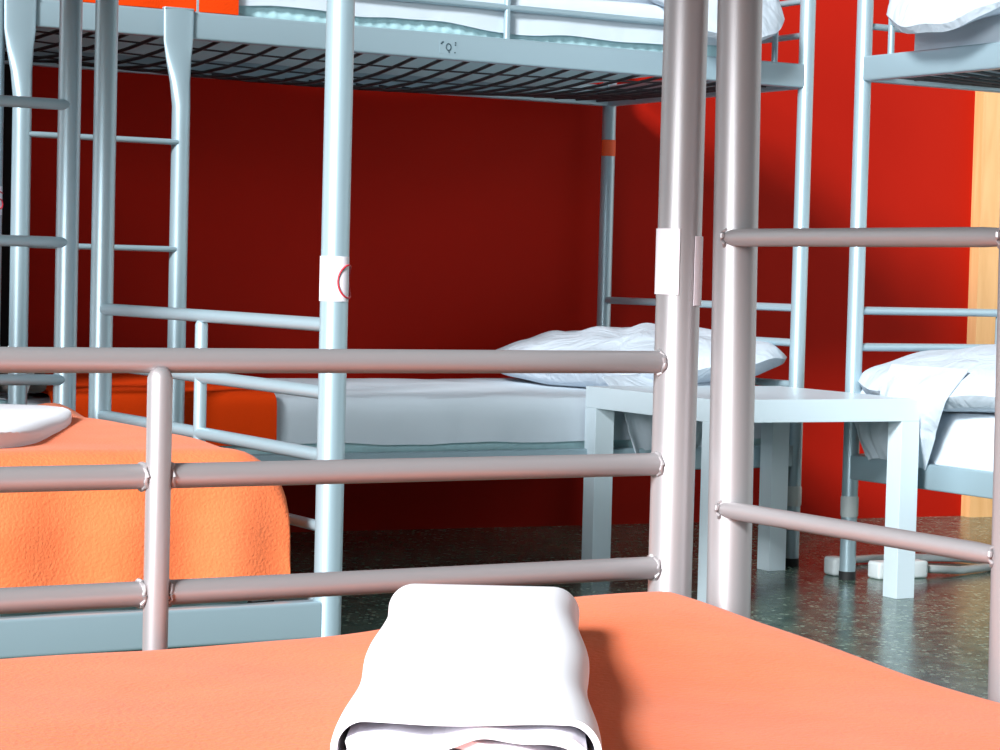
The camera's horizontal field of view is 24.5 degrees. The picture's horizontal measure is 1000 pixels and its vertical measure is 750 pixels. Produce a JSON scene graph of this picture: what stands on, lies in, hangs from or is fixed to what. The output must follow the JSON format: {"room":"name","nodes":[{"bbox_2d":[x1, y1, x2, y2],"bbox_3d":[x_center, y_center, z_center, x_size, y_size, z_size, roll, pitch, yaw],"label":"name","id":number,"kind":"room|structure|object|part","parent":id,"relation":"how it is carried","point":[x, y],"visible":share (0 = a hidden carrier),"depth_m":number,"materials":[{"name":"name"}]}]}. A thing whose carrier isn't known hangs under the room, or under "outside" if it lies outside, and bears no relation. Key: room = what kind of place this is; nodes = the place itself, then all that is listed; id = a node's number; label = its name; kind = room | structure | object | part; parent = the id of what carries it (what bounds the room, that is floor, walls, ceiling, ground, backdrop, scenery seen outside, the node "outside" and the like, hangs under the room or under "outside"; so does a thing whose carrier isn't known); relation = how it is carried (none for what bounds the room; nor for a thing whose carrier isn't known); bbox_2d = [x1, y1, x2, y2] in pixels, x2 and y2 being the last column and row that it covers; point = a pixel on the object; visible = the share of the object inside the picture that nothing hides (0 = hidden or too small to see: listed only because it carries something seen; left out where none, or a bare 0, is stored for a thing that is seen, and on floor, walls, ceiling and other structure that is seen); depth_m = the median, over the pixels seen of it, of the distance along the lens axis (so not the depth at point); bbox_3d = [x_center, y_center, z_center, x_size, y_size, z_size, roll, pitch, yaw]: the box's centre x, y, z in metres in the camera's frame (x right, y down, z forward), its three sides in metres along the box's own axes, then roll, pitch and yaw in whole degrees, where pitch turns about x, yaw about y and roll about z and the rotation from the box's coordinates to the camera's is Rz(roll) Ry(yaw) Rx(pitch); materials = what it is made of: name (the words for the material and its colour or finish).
{"room":"dormitory","nodes":[
{"label":"dormitory","id":0,"kind":"room"},
{"bbox_2d":[28,0,974,531],"bbox_3d":[0.754,-0.921,6.782,4.360,2.700,0.120,0,3,-25],"label":"wall","id":1,"kind":"structure","parent":0,"point":[474,221],"depth_m":6.39,"materials":[{"name":"red paint"}]},
{"bbox_2d":[961,91,999,516],"bbox_3d":[1.912,-0.666,7.232,0.998,2.210,0.050,0,3,-25],"label":"door","id":2,"kind":"structure","parent":1,"relation":"in","point":[985,205],"depth_m":7.03,"materials":[{"name":"brown wood"}]},
{"bbox_2d":[118,516,991,699],"bbox_3d":[1.050,0.649,2.588,7.300,0.060,8.100,0,3,-25],"label":"floor","id":3,"kind":"structure","parent":0,"point":[939,636],"depth_m":5.31,"materials":[{"name":"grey stone"}]},
{"bbox_2d":[0,0,354,658],"bbox_3d":[-1.337,-0.271,3.014,2.084,1.620,0.978,0,3,-30],"label":"bunk bed","id":4,"kind":"object","parent":3,"relation":"on","point":[21,636],"visible":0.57,"depth_m":3.15,"materials":[{"name":"silver metal"}]},
{"bbox_3d":[-0.734,-0.304,3.911,0.038,1.600,0.038,0,3,-30],"label":"ladder post","id":5,"kind":"part","parent":4,"relation":"part of","materials":[{"name":"silver metal"}]},
{"bbox_3d":[-0.670,-0.298,3.891,0.038,1.608,0.038,0,3,-30],"label":"post","id":6,"kind":"part","parent":4,"relation":"part of","materials":[{"name":"silver metal"}]},
{"bbox_2d":[0,601,247,615],"bbox_3d":[-1.359,0.212,3.002,1.910,0.190,0.830,0,3,-30],"label":"mattress","id":7,"kind":"object","parent":4,"relation":"on","point":[236,602],"visible":0.04,"depth_m":3.03,"materials":[{"name":"teal"}]},
{"bbox_2d":[0,403,289,587],"bbox_3d":[-1.341,0.174,3.011,1.959,0.217,0.901,0,3,-30],"label":"blanket","id":8,"kind":"object","parent":7,"relation":"on","point":[95,536],"visible":0.62,"depth_m":3.03,"materials":[{"name":"orange fabric"}]},
{"bbox_2d":[0,404,71,447],"bbox_3d":[-0.824,0.076,3.277,0.380,0.048,0.760,1,2,-1],"label":"sheet","id":9,"kind":"object","parent":8,"relation":"on","point":[20,425],"visible":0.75,"depth_m":3.27,"materials":[{"name":"white fabric"}]},
{"bbox_3d":[-1.116,0.333,2.638,2.016,0.052,0.026,0,3,-30],"label":"rail","id":10,"kind":"part","parent":4,"relation":"part of","materials":[{"name":"silver metal"}]},
{"bbox_3d":[-0.455,0.090,3.526,0.020,0.020,0.865,0,3,-30],"label":"guard rail","id":11,"kind":"part","parent":4,"relation":"part of","materials":[{"name":"silver metal"}]},
{"bbox_3d":[-0.451,-0.090,3.518,0.020,0.020,0.865,0,3,-30],"label":"guard rail","id":12,"kind":"part","parent":4,"relation":"part of","materials":[{"name":"silver metal"}]},
{"bbox_3d":[-0.453,0.003,3.522,0.020,0.020,0.865,0,3,-30],"label":"guard rail","id":13,"kind":"part","parent":4,"relation":"part of","materials":[{"name":"silver metal"}]},
{"bbox_3d":[-0.461,0.311,3.536,0.024,0.052,0.861,0,3,-30],"label":"rail","id":14,"kind":"part","parent":4,"relation":"part of","materials":[{"name":"silver metal"}]},
{"bbox_3d":[-0.458,0.188,3.530,0.016,0.016,0.865,0,3,-30],"label":"guard rail","id":15,"kind":"part","parent":4,"relation":"part of","materials":[{"name":"silver metal"}]},
{"bbox_3d":[-0.222,-0.253,3.129,0.038,1.608,0.038,0,3,-30],"label":"post","id":16,"kind":"part","parent":4,"relation":"part of","materials":[{"name":"silver metal"}]},
{"bbox_2d":[0,0,815,566],"bbox_3d":[-0.355,-0.355,5.545,2.098,1.620,0.967,0,3,-30],"label":"bunk bed","id":17,"kind":"object","parent":3,"relation":"on","point":[19,19],"visible":0.45,"depth_m":5.23,"materials":[{"name":"silver metal"}]},
{"bbox_3d":[-1.027,-0.340,4.660,0.038,1.608,0.038,0,3,-30],"label":"post","id":18,"kind":"part","parent":17,"relation":"part of","materials":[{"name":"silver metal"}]},
{"bbox_3d":[-0.983,-0.156,4.673,0.067,1.226,0.079,0,3,-30],"label":"ladder post","id":19,"kind":"part","parent":17,"relation":"part of","materials":[{"name":"silver metal"}]},
{"bbox_3d":[-0.687,-0.156,4.847,0.067,1.226,0.079,0,3,-30],"label":"ladder post","id":20,"kind":"part","parent":17,"relation":"part of","materials":[{"name":"silver metal"}]},
{"bbox_3d":[-0.579,-0.781,5.925,2.031,0.058,0.026,0,3,-30],"label":"rail","id":21,"kind":"part","parent":17,"relation":"part of","materials":[{"name":"silver metal"}]},
{"bbox_2d":[5,2,716,86],"bbox_3d":[-0.409,-0.831,5.508,1.825,0.133,0.846,0,3,-30],"label":"mattress","id":22,"kind":"object","parent":17,"relation":"on","point":[274,12],"visible":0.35,"depth_m":5.46,"materials":[{"name":"teal"}]},
{"bbox_2d":[239,0,716,45],"bbox_3d":[-0.404,-0.854,5.510,1.825,0.106,0.873,0,3,-30],"label":"sheet","id":23,"kind":"object","parent":22,"relation":"on","point":[529,24],"visible":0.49,"depth_m":5.29,"materials":[{"name":"white fabric"}]},
{"bbox_2d":[83,0,238,14],"bbox_3d":[-0.978,-0.856,5.166,0.458,0.135,0.894,0,3,-30],"label":"blanket","id":24,"kind":"object","parent":23,"relation":"on","point":[229,7],"visible":0.17,"depth_m":4.85,"materials":[{"name":"orange fabric"}]},
{"bbox_2d":[607,0,784,40],"bbox_3d":[0.414,-0.923,5.701,0.380,0.256,0.625,0,3,-31],"label":"pillow","id":25,"kind":"object","parent":23,"relation":"on","point":[773,18],"visible":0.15,"depth_m":5.50,"materials":[{"name":"grey fabric"}]},
{"bbox_2d":[0,399,760,453],"bbox_3d":[-0.370,0.102,5.585,1.971,0.138,0.847,0,3,-30],"label":"mattress","id":26,"kind":"object","parent":17,"relation":"on","point":[349,447],"visible":0.12,"depth_m":5.27,"materials":[{"name":"teal"}]},
{"bbox_2d":[0,378,760,444],"bbox_3d":[-0.370,0.081,5.584,1.960,0.112,0.872,0,3,-30],"label":"sheet","id":27,"kind":"object","parent":26,"relation":"on","point":[379,411],"visible":0.31,"depth_m":5.28,"materials":[{"name":"white fabric"}]},
{"bbox_2d":[0,345,46,392],"bbox_3d":[-1.035,0.001,4.812,0.110,0.132,0.294,0,3,-30],"label":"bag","id":28,"kind":"object","parent":27,"relation":"on","point":[3,388],"visible":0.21,"depth_m":4.72,"materials":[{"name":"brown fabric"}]},
{"bbox_2d":[41,373,276,445],"bbox_3d":[-0.928,0.068,5.249,0.507,0.123,0.894,0,3,-30],"label":"blanket","id":29,"kind":"object","parent":27,"relation":"on","point":[230,409],"visible":0.28,"depth_m":4.95,"materials":[{"name":"orange fabric"}]},
{"bbox_2d":[496,323,654,350],"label":"pillow","id":30,"kind":"object","parent":27,"relation":"on","point":[641,337],"depth_m":5.88,"materials":[{"name":"grey fabric"}]},
{"bbox_2d":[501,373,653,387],"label":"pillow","id":31,"kind":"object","parent":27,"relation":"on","point":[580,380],"depth_m":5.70,"materials":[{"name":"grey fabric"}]},
{"bbox_2d":[623,412,651,452],"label":"pillow","id":32,"kind":"object","parent":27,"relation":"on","point":[639,425],"depth_m":5.46,"materials":[{"name":"grey fabric"}]},
{"bbox_2d":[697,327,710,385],"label":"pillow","id":33,"kind":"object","parent":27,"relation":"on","point":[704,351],"depth_m":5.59,"materials":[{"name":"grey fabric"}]},
{"bbox_2d":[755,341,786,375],"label":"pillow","id":34,"kind":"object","parent":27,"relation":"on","point":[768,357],"depth_m":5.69,"materials":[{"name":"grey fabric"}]},
{"bbox_3d":[-0.131,-0.736,5.163,2.031,0.058,0.026,0,3,-30],"label":"rail","id":35,"kind":"part","parent":17,"relation":"part of","materials":[{"name":"silver metal"}]},
{"bbox_3d":[-0.155,0.200,5.204,2.031,0.056,0.026,0,3,-30],"label":"rail","id":36,"kind":"part","parent":17,"relation":"part of","materials":[{"name":"silver metal"}]},
{"bbox_3d":[0.017,-0.836,5.244,1.522,0.015,0.016,0,3,-30],"label":"guard rail","id":37,"kind":"part","parent":17,"relation":"part of","materials":[{"name":"silver metal"}]},
{"bbox_3d":[0.297,-0.384,6.463,0.038,1.608,0.038,0,3,-30],"label":"post","id":38,"kind":"part","parent":17,"relation":"part of","materials":[{"name":"silver metal"}]},
{"bbox_3d":[0.517,-0.188,6.089,0.020,0.019,0.865,0,3,-30],"label":"guard rail","id":39,"kind":"part","parent":17,"relation":"part of","materials":[{"name":"silver metal"}]},
{"bbox_3d":[0.531,-0.759,6.065,0.024,0.058,0.861,0,3,-30],"label":"rail","id":40,"kind":"part","parent":17,"relation":"part of","materials":[{"name":"silver metal"}]},
{"bbox_3d":[0.512,0.003,6.098,0.020,0.019,0.865,0,3,-30],"label":"guard rail","id":41,"kind":"part","parent":17,"relation":"part of","materials":[{"name":"silver metal"}]},
{"bbox_3d":[0.514,-0.101,6.093,0.020,0.019,0.865,0,3,-30],"label":"guard rail","id":42,"kind":"part","parent":17,"relation":"part of","materials":[{"name":"silver metal"}]},
{"bbox_3d":[0.534,-0.861,6.060,0.016,0.015,0.861,0,3,-30],"label":"guard rail","id":43,"kind":"part","parent":17,"relation":"part of","materials":[{"name":"silver metal"}]},
{"bbox_3d":[0.536,-0.945,6.057,0.016,0.015,0.861,0,3,-30],"label":"guard rail","id":44,"kind":"part","parent":17,"relation":"part of","materials":[{"name":"silver metal"}]},
{"bbox_3d":[0.745,-0.340,5.701,0.038,1.608,0.038,0,3,-30],"label":"post","id":45,"kind":"part","parent":17,"relation":"part of","materials":[{"name":"silver metal"}]},
{"bbox_2d":[0,0,999,702],"bbox_3d":[0.308,-0.138,0.910,0.963,1.620,2.083,0,3,-30],"label":"bunk bed","id":46,"kind":"object","parent":3,"relation":"on","point":[670,464],"visible":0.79,"depth_m":1.94,"materials":[{"name":"silver metal"}]},
{"bbox_3d":[-0.232,0.168,1.795,0.865,0.024,0.024,0,3,-30],"label":"guard rail","id":47,"kind":"part","parent":46,"relation":"part of","materials":[{"name":"silver metal"}]},
{"bbox_3d":[-0.230,0.078,1.791,0.865,0.024,0.024,0,3,-30],"label":"guard rail","id":48,"kind":"part","parent":46,"relation":"part of","materials":[{"name":"silver metal"}]},
{"bbox_3d":[-0.228,-0.011,1.787,0.865,0.025,0.023,0,3,-30],"label":"guard rail","id":49,"kind":"part","parent":46,"relation":"part of","materials":[{"name":"silver metal"}]},
{"bbox_3d":[0.158,-0.195,2.003,0.038,1.608,0.038,0,3,-30],"label":"post","id":50,"kind":"part","parent":46,"relation":"part of","materials":[{"name":"silver metal"}]},
{"bbox_3d":[0.204,-0.197,1.979,0.059,1.600,0.038,0,3,-30],"label":"ladder post","id":51,"kind":"part","parent":46,"relation":"part of","materials":[{"name":"silver metal"}]},
{"bbox_3d":[0.384,-0.179,1.672,0.059,1.600,0.038,0,3,-30],"label":"ladder post","id":52,"kind":"part","parent":46,"relation":"part of","materials":[{"name":"silver metal"}]},
{"bbox_3d":[0.282,0.328,0.915,1.676,0.133,2.075,1,2,0],"label":"mattress","id":53,"kind":"object","parent":46,"relation":"on","visible":0},
{"bbox_2d":[0,591,999,749],"bbox_3d":[0.280,0.301,0.926,0.862,0.144,1.980,0,3,-30],"label":"blanket","id":54,"kind":"object","parent":53,"relation":"on","point":[668,670],"visible":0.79,"depth_m":1.55,"materials":[{"name":"orange fabric"}]},
{"bbox_2d":[330,584,601,749],"bbox_3d":[-0.015,0.187,1.468,0.145,0.049,0.514,1,2,1],"label":"folded towel","id":55,"kind":"object","parent":54,"relation":"on","point":[449,666],"visible":1,"depth_m":1.34,"materials":[{"name":"white fabric"}]},
{"bbox_2d":[581,386,919,602],"bbox_3d":[0.568,0.265,5.301,0.550,0.450,0.550,0,3,-28],"label":"side table","id":56,"kind":"object","parent":3,"relation":"on","point":[776,407],"visible":0.73,"depth_m":5.19,"materials":[{"name":"white wood"}]},
{"bbox_3d":[0.229,0.277,5.404,0.050,0.400,0.050,0,3,-28],"label":"leg","id":57,"kind":"part","parent":56,"relation":"part of","materials":[{"name":"white wood"}]},
{"bbox_3d":[0.465,0.302,4.964,0.050,0.400,0.050,0,3,-28],"label":"leg","id":58,"kind":"part","parent":56,"relation":"part of","materials":[{"name":"white wood"}]},
{"bbox_3d":[0.670,0.278,5.640,0.050,0.400,0.050,0,3,-28],"label":"leg","id":59,"kind":"part","parent":56,"relation":"part of","materials":[{"name":"white wood"}]},
{"bbox_3d":[0.906,0.303,5.200,0.050,0.400,0.050,0,3,-28],"label":"leg","id":60,"kind":"part","parent":56,"relation":"part of","materials":[{"name":"white wood"}]},
{"bbox_2d":[824,554,990,579],"bbox_3d":[1.018,0.461,5.716,0.535,0.045,0.295,0,3,-26],"label":"lead","id":61,"kind":"object","parent":3,"relation":"on","point":[875,562],"visible":0.62,"depth_m":5.59,"materials":[{"name":"white plastic"}]},
{"bbox_3d":[1.022,0.467,5.727,0.518,0.027,0.280,0,3,-26],"label":"cord","id":62,"kind":"part","parent":61,"relation":"part of","materials":[{"name":"white plastic"}]},
{"bbox_2d":[839,0,999,579],"bbox_3d":[1.747,-0.270,4.813,0.928,1.620,2.083,0,3,-30],"label":"bunk bed","id":63,"kind":"object","parent":3,"relation":"on","point":[976,67],"visible":0.74,"depth_m":5.44,"materials":[{"name":"silver metal"}]},
{"bbox_3d":[0.850,-0.327,5.466,0.038,1.608,0.038,0,3,-30],"label":"post","id":64,"kind":"part","parent":63,"relation":"part of","materials":[{"name":"silver metal"}]},
{"bbox_3d":[1.244,-0.826,5.669,0.861,0.015,0.016,0,3,-30],"label":"guard rail","id":65,"kind":"part","parent":63,"relation":"part of","materials":[{"name":"silver metal"}]},
{"bbox_3d":[1.352,0.269,4.612,0.026,0.059,2.016,0,3,-30],"label":"rail","id":66,"kind":"part","parent":63,"relation":"part of","materials":[{"name":"silver metal"}]},
{"bbox_3d":[1.225,-0.067,5.702,0.865,0.019,0.020,0,3,-30],"label":"guard rail","id":67,"kind":"part","parent":63,"relation":"part of","materials":[{"name":"silver metal"}]},
{"bbox_3d":[1.227,-0.153,5.698,0.865,0.019,0.020,0,3,-30],"label":"guard rail","id":68,"kind":"part","parent":63,"relation":"part of","materials":[{"name":"silver metal"}]},
{"bbox_3d":[1.376,-0.672,4.571,0.026,0.058,2.016,0,3,-30],"label":"rail","id":69,"kind":"part","parent":63,"relation":"part of","materials":[{"name":"silver metal"}]},
{"bbox_3d":[1.241,-0.724,5.673,0.861,0.058,0.024,0,3,-30],"label":"rail","id":70,"kind":"part","parent":63,"relation":"part of","materials":[{"name":"silver metal"}]},
{"bbox_3d":[-1.840,-0.901,4.797,0.754,2.700,1.473,1,2,0],"label":"wall","id":71,"kind":"structure","parent":0,"visible":0},
{"bbox_2d":[0,64,12,346],"bbox_3d":[-1.649,-0.933,5.654,0.950,2.700,0.050,0,3,-25],"label":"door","id":72,"kind":"structure","parent":71,"relation":"in","point":[7,129],"depth_m":5.84,"materials":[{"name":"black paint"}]},
{"bbox_3d":[1.735,0.195,4.832,1.688,0.145,2.076,1,2,0],"label":"mattress","id":73,"kind":"object","parent":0,"visible":0},
{"bbox_2d":[928,412,994,470],"bbox_3d":[1.738,0.190,4.828,0.872,0.154,1.950,0,3,-30],"label":"sheet","id":74,"kind":"object","parent":73,"relation":"on","point":[962,439],"visible":0.25,"depth_m":5.16,"materials":[{"name":"white fabric"}]},
{"bbox_2d":[854,344,995,470],"bbox_3d":[1.331,0.071,5.436,0.961,0.294,0.700,0,3,-31],"label":"pillow","id":75,"kind":"object","parent":74,"relation":"on","point":[954,380],"visible":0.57,"depth_m":5.20,"materials":[{"name":"grey fabric"}]},
{"bbox_3d":[1.791,-0.735,4.735,1.622,0.118,1.964,1,2,0],"label":"mattress","id":76,"kind":"object","parent":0,"visible":0},
{"bbox_2d":[914,15,999,50],"bbox_3d":[1.792,-0.738,4.736,0.874,0.129,1.830,0,3,-30],"label":"sheet","id":77,"kind":"object","parent":76,"relation":"on","point":[987,30],"visible":0.32,"depth_m":5.16,"materials":[{"name":"white fabric"}]},
{"bbox_2d":[886,0,999,33],"bbox_3d":[1.195,-0.864,5.220,0.591,0.219,0.450,0,3,-30],"label":"pillow","id":78,"kind":"object","parent":77,"relation":"on","point":[908,16],"visible":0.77,"depth_m":5.06,"materials":[{"name":"grey fabric"}]}
]}

